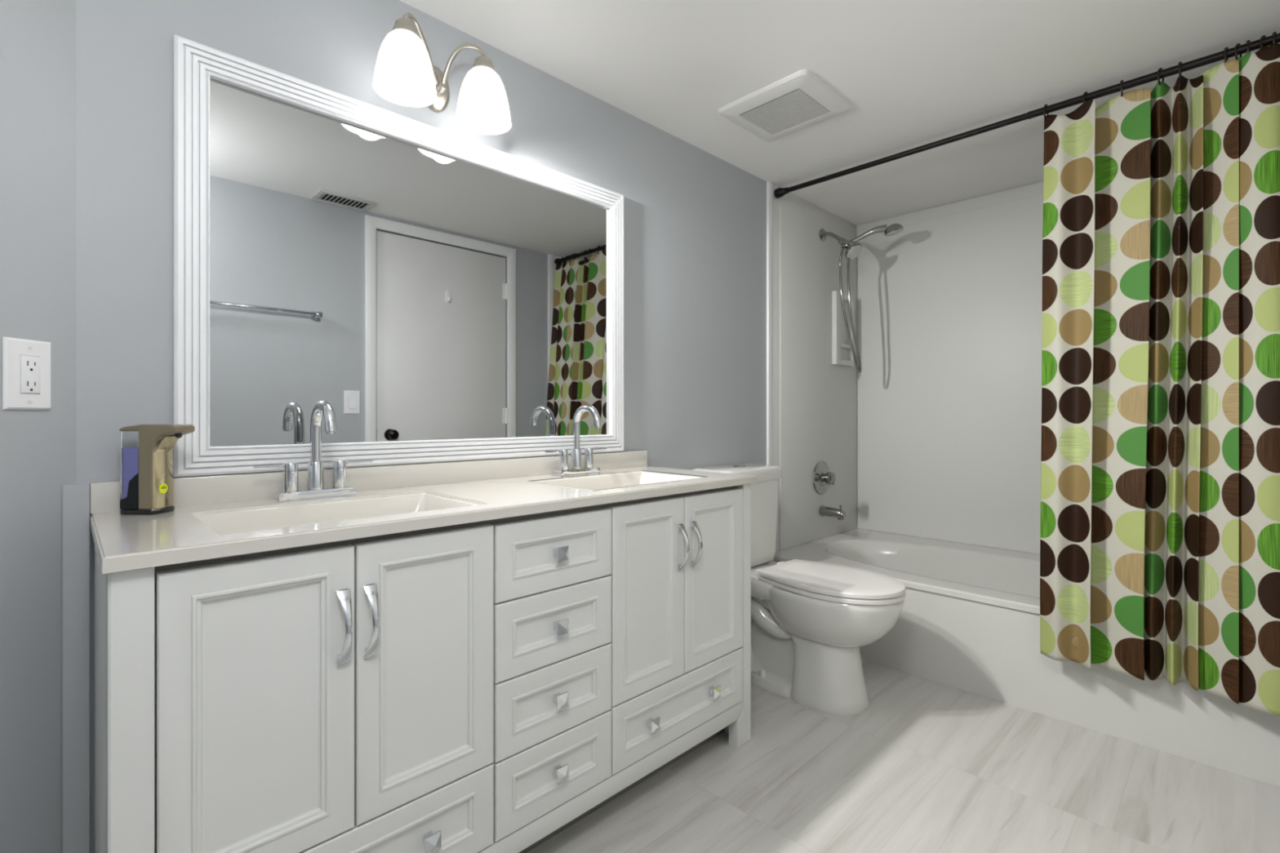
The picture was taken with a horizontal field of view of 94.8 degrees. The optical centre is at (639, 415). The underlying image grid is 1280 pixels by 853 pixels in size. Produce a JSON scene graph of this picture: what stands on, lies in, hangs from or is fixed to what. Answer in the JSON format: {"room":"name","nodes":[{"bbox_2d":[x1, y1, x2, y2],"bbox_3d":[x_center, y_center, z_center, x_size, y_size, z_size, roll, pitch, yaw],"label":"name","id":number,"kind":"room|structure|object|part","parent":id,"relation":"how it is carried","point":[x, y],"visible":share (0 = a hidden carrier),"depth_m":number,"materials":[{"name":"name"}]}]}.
{"room":"bathroom","nodes":[
{"label":"bathroom","id":0,"kind":"room"},
{"bbox_2d":[0,0,75,852],"bbox_3d":[-1.155,-0.041,-0.146,0.100,2.147,2.659,0,0,1],"label":"wall","id":1,"kind":"structure","parent":0,"point":[37,37],"depth_m":1.07,"materials":[{"name":"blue paint"}]},
{"bbox_2d":[2,336,50,409],"bbox_3d":[-1.089,-0.072,1.050,0.009,0.125,0.080,0,0,1],"label":"wall outlet","id":2,"kind":"object","parent":1,"relation":"attached to","point":[26,363],"visible":1,"depth_m":1.04,"materials":[{"name":"white plastic"}]},
{"bbox_2d":[20,355,40,393],"bbox_3d":[-1.089,-0.072,1.050,0.007,0.067,0.033,0,0,1],"label":"receptacle","id":3,"kind":"object","parent":2,"relation":"attached to","point":[30,365],"depth_m":1.05,"materials":[{"name":"white plastic"}]},
{"bbox_2d":[75,0,766,852],"bbox_3d":[0.039,-0.041,2.322,3.354,2.147,0.100,0,0,-44],"label":"wall","id":4,"kind":"structure","parent":0,"point":[695,221],"depth_m":1.55,"materials":[{"name":"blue paint"}]},
{"bbox_2d":[62,482,89,852],"bbox_3d":[-1.085,0.583,1.133,0.037,0.901,0.021,0,0,-44],"label":"trim","id":5,"kind":"structure","parent":4,"relation":"attached to","point":[76,497],"depth_m":1.13,"materials":[{"name":"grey paint"}]},
{"bbox_2d":[89,450,647,514],"bbox_3d":[-0.525,0.162,1.682,1.530,0.060,0.020,0,0,-44],"label":"backsplash","id":6,"kind":"structure","parent":4,"relation":"attached to","point":[104,497],"depth_m":1.51,"materials":[{"name":"beige stone"}]},
{"bbox_2d":[173,34,623,477],"bbox_3d":[-0.521,-0.334,1.686,1.285,0.928,0.022,0,0,-44],"label":"framed mirror","id":7,"kind":"object","parent":4,"relation":"attached to","point":[449,296],"visible":1,"depth_m":1.52,"materials":[{"name":"white paint"}]},
{"bbox_2d":[373,12,511,134],"bbox_3d":[-0.524,-0.911,1.559,0.364,0.212,0.199,0,0,-44],"label":"vanity light","id":8,"kind":"object","parent":4,"relation":"attached to","point":[405,74],"visible":1,"depth_m":1.53,"materials":[{"name":"white glass"}]},
{"bbox_3d":[-0.584,-0.875,1.464,0.147,0.140,0.147,0,0,-44],"label":"lamp shade","id":9,"kind":"part","parent":8,"relation":"part of","materials":[{"name":"white glass"}]},
{"bbox_3d":[-0.572,-0.958,1.542,0.016,0.119,0.170,0,0,10],"label":"arm","id":10,"kind":"part","parent":8,"relation":"part of","materials":[{"name":"silver metal"}]},
{"bbox_3d":[-0.558,-0.912,1.631,0.086,0.126,0.050,0,0,-44],"label":"wall plate","id":11,"kind":"part","parent":8,"relation":"part of","materials":[{"name":"silver metal"}]},
{"bbox_3d":[-0.488,-0.959,1.617,0.132,0.117,0.024,0,0,6],"label":"arm","id":12,"kind":"part","parent":8,"relation":"part of","materials":[{"name":"silver metal"}]},
{"bbox_3d":[-0.429,-0.875,1.616,0.147,0.140,0.147,0,0,-44],"label":"lamp shade","id":13,"kind":"part","parent":8,"relation":"part of","materials":[{"name":"white glass"}]},
{"bbox_2d":[766,181,773,465],"bbox_3d":[0.621,-0.228,2.815,0.042,1.773,0.012,0,0,-44],"label":"trim","id":14,"kind":"structure","parent":4,"relation":"attached to","point":[769,184],"depth_m":2.80,"materials":[{"name":"white paint"}]},
{"bbox_2d":[773,32,1279,198],"bbox_3d":[1.274,-1.070,2.217,0.046,0.046,1.754,0,0,-44],"label":"curtain rod","id":15,"kind":"object","parent":4,"relation":"attached to","point":[779,193],"visible":1,"depth_m":2.04,"materials":[{"name":"black metal"}]},
{"bbox_2d":[1043,104,1048,119],"bbox_3d":[1.424,-1.061,2.064,0.038,0.058,0.009,0,0,-37],"label":"curtain ring","id":16,"kind":"object","parent":15,"relation":"hanging from","point":[1045,105],"visible":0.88,"depth_m":2.06,"materials":[{"name":"brown metal"}]},
{"bbox_2d":[1082,91,1088,102],"bbox_3d":[1.503,-1.061,1.984,0.038,0.058,0.009,0,0,-30],"label":"curtain ring","id":17,"kind":"object","parent":15,"relation":"hanging from","point":[1086,92],"visible":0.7,"depth_m":1.98,"materials":[{"name":"brown metal"}]},
{"bbox_2d":[1120,80,1123,97],"bbox_3d":[1.569,-1.061,1.916,0.009,0.058,0.038,0,0,39],"label":"curtain ring","id":18,"kind":"object","parent":15,"relation":"hanging from","point":[1122,81],"visible":1,"depth_m":1.91,"materials":[{"name":"brown metal"}]},
{"bbox_2d":[1040,43,1279,716],"bbox_3d":[1.606,-0.124,1.783,0.213,1.843,0.666,0,0,-44],"label":"shower curtain","id":19,"kind":"object","parent":15,"relation":"hanging from","point":[1160,514],"visible":1,"depth_m":1.80,"materials":[{"name":"fabric"}]},
{"bbox_2d":[1157,67,1164,84],"bbox_3d":[1.635,-1.061,1.849,0.038,0.058,0.009,0,0,-27],"label":"curtain ring","id":20,"kind":"object","parent":15,"relation":"hanging from","point":[1160,68],"visible":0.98,"depth_m":1.84,"materials":[{"name":"brown metal"}]},
{"bbox_2d":[1177,62,1182,78],"bbox_3d":[1.667,-1.061,1.817,0.009,0.058,0.038,0,0,44],"label":"curtain ring","id":21,"kind":"object","parent":15,"relation":"hanging from","point":[1179,63],"visible":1,"depth_m":1.80,"materials":[{"name":"brown metal"}]},
{"bbox_2d":[1224,47,1228,62],"bbox_3d":[1.738,-1.061,1.744,0.038,0.058,0.009,0,0,-39],"label":"curtain ring","id":22,"kind":"object","parent":15,"relation":"hanging from","point":[1225,48],"visible":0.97,"depth_m":1.73,"materials":[{"name":"brown metal"}]},
{"bbox_2d":[1235,43,1241,60],"bbox_3d":[1.755,-1.061,1.727,0.038,0.058,0.009,0,0,-27],"label":"curtain ring","id":23,"kind":"object","parent":15,"relation":"hanging from","point":[1237,44],"visible":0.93,"depth_m":1.72,"materials":[{"name":"brown metal"}]},
{"bbox_2d":[1245,40,1250,53],"bbox_3d":[1.769,-1.061,1.712,0.038,0.058,0.009,0,0,-45],"label":"curtain ring","id":24,"kind":"object","parent":15,"relation":"hanging from","point":[1248,42],"visible":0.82,"depth_m":1.70,"materials":[{"name":"brown metal"}]},
{"bbox_2d":[1259,35,1266,48],"bbox_3d":[1.791,-1.061,1.690,0.038,0.058,0.009,0,0,-26],"label":"curtain ring","id":25,"kind":"object","parent":15,"relation":"hanging from","point":[1263,36],"visible":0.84,"depth_m":1.68,"materials":[{"name":"brown metal"}]},
{"bbox_2d":[1271,31,1276,43],"bbox_3d":[1.806,-1.061,1.675,0.038,0.058,0.009,0,0,-42],"label":"curtain ring","id":26,"kind":"object","parent":15,"relation":"hanging from","point":[1273,33],"visible":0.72,"depth_m":1.66,"materials":[{"name":"brown metal"}]},
{"bbox_2d":[399,0,1279,226],"bbox_3d":[0.081,-1.154,1.004,5.343,0.080,1.920,0,0,-44],"label":"ceiling","id":27,"kind":"structure","parent":0,"point":[913,73],"depth_m":1.86,"materials":[{"name":"white paint"}]},
{"bbox_2d":[717,69,852,142],"bbox_3d":[0.524,-1.103,2.136,0.340,0.021,0.366,0,0,-44],"label":"ceiling vent","id":28,"kind":"object","parent":27,"relation":"in","point":[797,101],"visible":1,"depth_m":2.09,"materials":[{"name":"white plastic"}]},
{"bbox_2d":[526,659,1279,852],"bbox_3d":[0.081,1.073,1.004,5.343,0.080,1.920,0,0,-44],"label":"floor","id":29,"kind":"structure","parent":0,"point":[929,766],"depth_m":1.61,"materials":[{"name":"ceramic"}]},
{"bbox_2d":[94,484,751,852],"bbox_3d":[-0.348,0.624,1.504,1.521,0.818,0.520,0,0,-44],"label":"vanity cabinet","id":30,"kind":"object","parent":29,"relation":"on","point":[492,686],"visible":1,"depth_m":1.13,"materials":[{"name":"white paint"}]},
{"bbox_3d":[-0.715,0.624,0.850,0.080,0.818,0.035,0,0,-44],"label":"post","id":31,"kind":"part","parent":30,"relation":"part of","materials":[{"name":"white paint"}]},
{"bbox_3d":[-0.605,0.477,0.949,0.270,0.496,0.022,0,0,-44],"label":"door","id":32,"kind":"part","parent":30,"relation":"part of","materials":[{"name":"white paint"}]},
{"bbox_3d":[-0.505,0.365,1.011,0.023,0.127,0.036,0,0,-44],"label":"handle","id":33,"kind":"part","parent":30,"relation":"part of","materials":[{"name":"silver metal"}]},
{"bbox_3d":[-0.473,0.365,1.042,0.023,0.127,0.036,0,0,-44],"label":"handle","id":34,"kind":"part","parent":30,"relation":"part of","materials":[{"name":"silver metal"}]},
{"bbox_3d":[-0.507,0.811,1.045,0.546,0.166,0.022,0,0,-44],"label":"drawer","id":35,"kind":"part","parent":30,"relation":"part of","materials":[{"name":"white paint"}]},
{"bbox_2d":[89,450,755,573],"bbox_3d":[-0.355,0.227,1.511,1.534,0.189,0.503,0,0,-44],"label":"countertop","id":36,"kind":"structure","parent":30,"relation":"on","point":[216,516],"depth_m":1.30,"materials":[{"name":"beige stone"}]},
{"bbox_2d":[119,424,195,515],"bbox_3d":[-0.951,0.104,1.155,0.118,0.173,0.056,0,0,2],"label":"soap dispenser","id":37,"kind":"object","parent":36,"relation":"on","point":[146,451],"visible":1,"depth_m":1.13,"materials":[{"name":"gold plastic"}]},
{"bbox_3d":[-0.986,0.106,1.156,0.047,0.149,0.055,0,0,2],"label":"tank","id":38,"kind":"part","parent":37,"relation":"part of","materials":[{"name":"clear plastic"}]},
{"bbox_2d":[253,400,372,502],"bbox_3d":[-0.751,0.077,1.367,0.188,0.226,0.172,0,0,-2],"label":"faucet","id":39,"kind":"object","parent":36,"relation":"on","point":[291,491],"visible":1,"depth_m":1.36,"materials":[{"name":"silver metal"}]},
{"bbox_3d":[-0.813,0.140,1.315,0.089,0.065,0.031,0,0,-44],"label":"handle","id":40,"kind":"part","parent":39,"relation":"part of","materials":[{"name":"silver metal"}]},
{"bbox_3d":[-0.755,0.181,1.371,0.160,0.018,0.052,0,0,-44],"label":"plate","id":41,"kind":"part","parent":39,"relation":"part of","materials":[{"name":"silver metal"}]},
{"bbox_3d":[-0.720,0.069,1.335,0.033,0.208,0.135,0,0,-44],"label":"spout","id":42,"kind":"part","parent":39,"relation":"part of","materials":[{"name":"silver metal"}]},
{"bbox_3d":[-0.698,0.140,1.428,0.089,0.065,0.031,0,0,-44],"label":"handle","id":43,"kind":"part","parent":39,"relation":"part of","materials":[{"name":"silver metal"}]},
{"bbox_2d":[192,492,477,534],"bbox_3d":[-0.608,0.258,1.217,0.486,0.126,0.315,0,0,-44],"label":"sink","id":44,"kind":"object","parent":36,"relation":"in","point":[279,516],"depth_m":1.30,"materials":[{"name":"white ceramic"}]},
{"bbox_2d":[545,404,606,476],"bbox_3d":[-0.203,0.077,1.906,0.188,0.226,0.172,0,0,-2],"label":"faucet","id":45,"kind":"object","parent":36,"relation":"on","point":[563,470],"visible":1,"depth_m":1.89,"materials":[{"name":"silver metal"}]},
{"bbox_3d":[-0.265,0.140,1.853,0.089,0.065,0.031,0,0,-44],"label":"handle","id":46,"kind":"part","parent":45,"relation":"part of","materials":[{"name":"silver metal"}]},
{"bbox_3d":[-0.207,0.181,1.910,0.160,0.018,0.052,0,0,-44],"label":"plate","id":47,"kind":"part","parent":45,"relation":"part of","materials":[{"name":"silver metal"}]},
{"bbox_3d":[-0.171,0.069,1.873,0.033,0.208,0.135,0,0,-44],"label":"spout","id":48,"kind":"part","parent":45,"relation":"part of","materials":[{"name":"silver metal"}]},
{"bbox_3d":[-0.149,0.140,1.966,0.089,0.065,0.031,0,0,-44],"label":"handle","id":49,"kind":"part","parent":45,"relation":"part of","materials":[{"name":"silver metal"}]},
{"bbox_2d":[526,470,710,491],"bbox_3d":[-0.056,0.251,1.758,0.475,0.125,0.304,0,0,-44],"label":"sink","id":50,"kind":"object","parent":36,"relation":"in","point":[620,480],"depth_m":1.88,"materials":[{"name":"white ceramic"}]},
{"bbox_3d":[-0.409,0.477,1.141,0.272,0.496,0.022,0,0,-44],"label":"door","id":51,"kind":"part","parent":30,"relation":"part of","materials":[{"name":"white paint"}]},
{"bbox_3d":[-0.400,0.817,1.128,0.032,0.032,0.034,0,0,-44],"label":"knob","id":52,"kind":"part","parent":30,"relation":"part of","materials":[{"name":"silver metal"}]},
{"bbox_3d":[-0.193,0.313,1.353,0.324,0.163,0.022,0,0,-44],"label":"drawer","id":53,"kind":"part","parent":30,"relation":"part of","materials":[{"name":"white paint"}]},
{"bbox_3d":[-0.193,0.813,1.353,0.324,0.162,0.022,0,0,-44],"label":"drawer","id":54,"kind":"part","parent":30,"relation":"part of","materials":[{"name":"white paint"}]},
{"bbox_3d":[-0.193,0.647,1.353,0.324,0.162,0.022,0,0,-44],"label":"drawer","id":55,"kind":"part","parent":30,"relation":"part of","materials":[{"name":"white paint"}]},
{"bbox_3d":[-0.193,0.480,1.353,0.324,0.164,0.022,0,0,-44],"label":"drawer","id":56,"kind":"part","parent":30,"relation":"part of","materials":[{"name":"white paint"}]},
{"bbox_3d":[-0.180,0.815,1.343,0.032,0.032,0.034,0,0,-44],"label":"knob","id":57,"kind":"part","parent":30,"relation":"part of","materials":[{"name":"silver metal"}]},
{"bbox_3d":[-0.180,0.649,1.343,0.032,0.032,0.034,0,0,-44],"label":"knob","id":58,"kind":"part","parent":30,"relation":"part of","materials":[{"name":"silver metal"}]},
{"bbox_3d":[-0.180,0.482,1.343,0.032,0.032,0.034,0,0,-44],"label":"knob","id":59,"kind":"part","parent":30,"relation":"part of","materials":[{"name":"silver metal"}]},
{"bbox_3d":[-0.180,0.315,1.343,0.032,0.032,0.034,0,0,-44],"label":"knob","id":60,"kind":"part","parent":30,"relation":"part of","materials":[{"name":"silver metal"}]},
{"bbox_3d":[-0.196,0.922,1.356,1.430,0.050,0.024,0,0,-44],"label":"rail","id":61,"kind":"part","parent":30,"relation":"part of","materials":[{"name":"white paint"}]},
{"bbox_3d":[0.021,0.477,1.563,0.268,0.496,0.022,0,0,-44],"label":"door","id":62,"kind":"part","parent":30,"relation":"part of","materials":[{"name":"white paint"}]},
{"bbox_3d":[0.037,0.817,1.556,0.032,0.032,0.034,0,0,-44],"label":"knob","id":63,"kind":"part","parent":30,"relation":"part of","materials":[{"name":"silver metal"}]},
{"bbox_3d":[0.120,0.811,1.660,0.546,0.166,0.022,0,0,-44],"label":"drawer","id":64,"kind":"part","parent":30,"relation":"part of","materials":[{"name":"white paint"}]},
{"bbox_3d":[0.122,0.365,1.626,0.023,0.127,0.036,0,0,-44],"label":"handle","id":65,"kind":"part","parent":30,"relation":"part of","materials":[{"name":"silver metal"}]},
{"bbox_3d":[0.161,0.365,1.664,0.023,0.127,0.036,0,0,-44],"label":"handle","id":66,"kind":"part","parent":30,"relation":"part of","materials":[{"name":"silver metal"}]},
{"bbox_3d":[0.217,0.477,1.755,0.274,0.496,0.022,0,0,-44],"label":"door","id":67,"kind":"part","parent":30,"relation":"part of","materials":[{"name":"white paint"}]},
{"bbox_3d":[0.224,0.817,1.740,0.032,0.032,0.034,0,0,-44],"label":"knob","id":68,"kind":"part","parent":30,"relation":"part of","materials":[{"name":"silver metal"}]},
{"bbox_3d":[0.317,0.624,1.862,0.072,0.818,0.035,0,0,-44],"label":"post","id":69,"kind":"part","parent":30,"relation":"part of","materials":[{"name":"white paint"}]},
{"bbox_2d":[691,463,905,715],"bbox_3d":[0.607,0.624,2.251,0.406,0.829,0.778,0,0,-44],"label":"toilet","id":70,"kind":"object","parent":29,"relation":"on","point":[811,620],"visible":0.8,"depth_m":2.10,"materials":[{"name":"white ceramic"}]},
{"bbox_3d":[0.406,0.242,2.456,0.406,0.055,0.203,0,0,-44],"label":"tank lid","id":71,"kind":"part","parent":70,"relation":"part of","materials":[{"name":"white ceramic"}]},
{"bbox_3d":[0.406,0.446,2.456,0.392,0.350,0.186,0,0,-44],"label":"tank","id":72,"kind":"part","parent":70,"relation":"part of","materials":[{"name":"white ceramic"}]},
{"bbox_3d":[0.708,0.616,2.148,0.364,0.017,0.490,0,0,-44],"label":"seat","id":73,"kind":"part","parent":70,"relation":"part of","materials":[{"name":"white plastic"}]},
{"bbox_3d":[0.708,0.595,2.148,0.364,0.019,0.490,0,0,-44],"label":"lid","id":74,"kind":"part","parent":70,"relation":"part of","materials":[{"name":"white plastic"}]},
{"bbox_2d":[772,528,1279,786],"bbox_3d":[1.564,0.847,2.502,0.924,0.372,1.778,0,0,-44],"label":"bathtub","id":75,"kind":"object","parent":29,"relation":"on","point":[969,619],"visible":0.48,"depth_m":2.13,"materials":[{"name":"white ceramic"}]},
{"bbox_3d":[1.931,-0.040,2.861,0.100,2.147,1.980,0,0,-44],"label":"wall","id":76,"kind":"structure","parent":0,"visible":0},
{"bbox_2d":[773,181,1043,554],"bbox_3d":[1.575,-0.226,2.513,0.894,1.774,1.780,0,0,-44],"label":"tub surround","id":77,"kind":"object","parent":76,"relation":"attached to","point":[937,435],"visible":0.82,"depth_m":3.07,"materials":[{"name":"white plastic"}]},
{"bbox_3d":[0.956,-0.226,3.144,0.894,1.774,0.011,0,0,-44],"label":"wall panel","id":78,"kind":"part","parent":77,"relation":"part of","materials":[{"name":"white plastic"}]},
{"bbox_2d":[812,461,835,494],"bbox_3d":[0.994,0.333,3.120,0.180,0.180,0.077,0,0,-44],"label":"shower valve","id":79,"kind":"object","parent":77,"relation":"attached to","point":[822,477],"visible":1,"depth_m":3.11,"materials":[{"name":"silver metal"}]},
{"bbox_3d":[0.999,0.333,3.116,0.068,0.068,0.064,0,0,-44],"label":"handle","id":80,"kind":"part","parent":79,"relation":"part of","materials":[{"name":"silver metal"}]},
{"bbox_2d":[818,505,845,519],"bbox_3d":[1.019,0.507,3.109,0.063,0.076,0.128,0,0,-44],"label":"tub spout","id":81,"kind":"object","parent":77,"relation":"attached to","point":[839,513],"visible":1,"depth_m":3.09,"materials":[{"name":"silver metal"}]},
{"bbox_2d":[831,290,854,366],"bbox_3d":[1.141,-0.480,3.297,0.224,0.403,0.029,0,0,-44],"label":"soap shelf","id":82,"kind":"object","parent":77,"relation":"attached to","point":[842,353],"depth_m":3.25,"materials":[{"name":"white plastic"}]},
{"bbox_2d":[818,223,903,373],"bbox_3d":[1.138,-0.613,3.043,0.410,0.776,0.153,0,0,22],"label":"shower","id":83,"kind":"object","parent":77,"relation":"attached to","point":[853,250],"visible":1,"depth_m":3.02,"materials":[{"name":"silver metal"}]},
{"bbox_3d":[1.020,-0.943,3.113,0.021,0.070,0.105,0,0,-44],"label":"shower arm","id":84,"kind":"part","parent":83,"relation":"part of","materials":[{"name":"silver metal"}]},
{"bbox_3d":[1.890,-0.226,2.822,0.012,1.774,1.768,0,0,-44],"label":"wall panel","id":85,"kind":"part","parent":77,"relation":"part of","materials":[{"name":"white plastic"}]}
]}

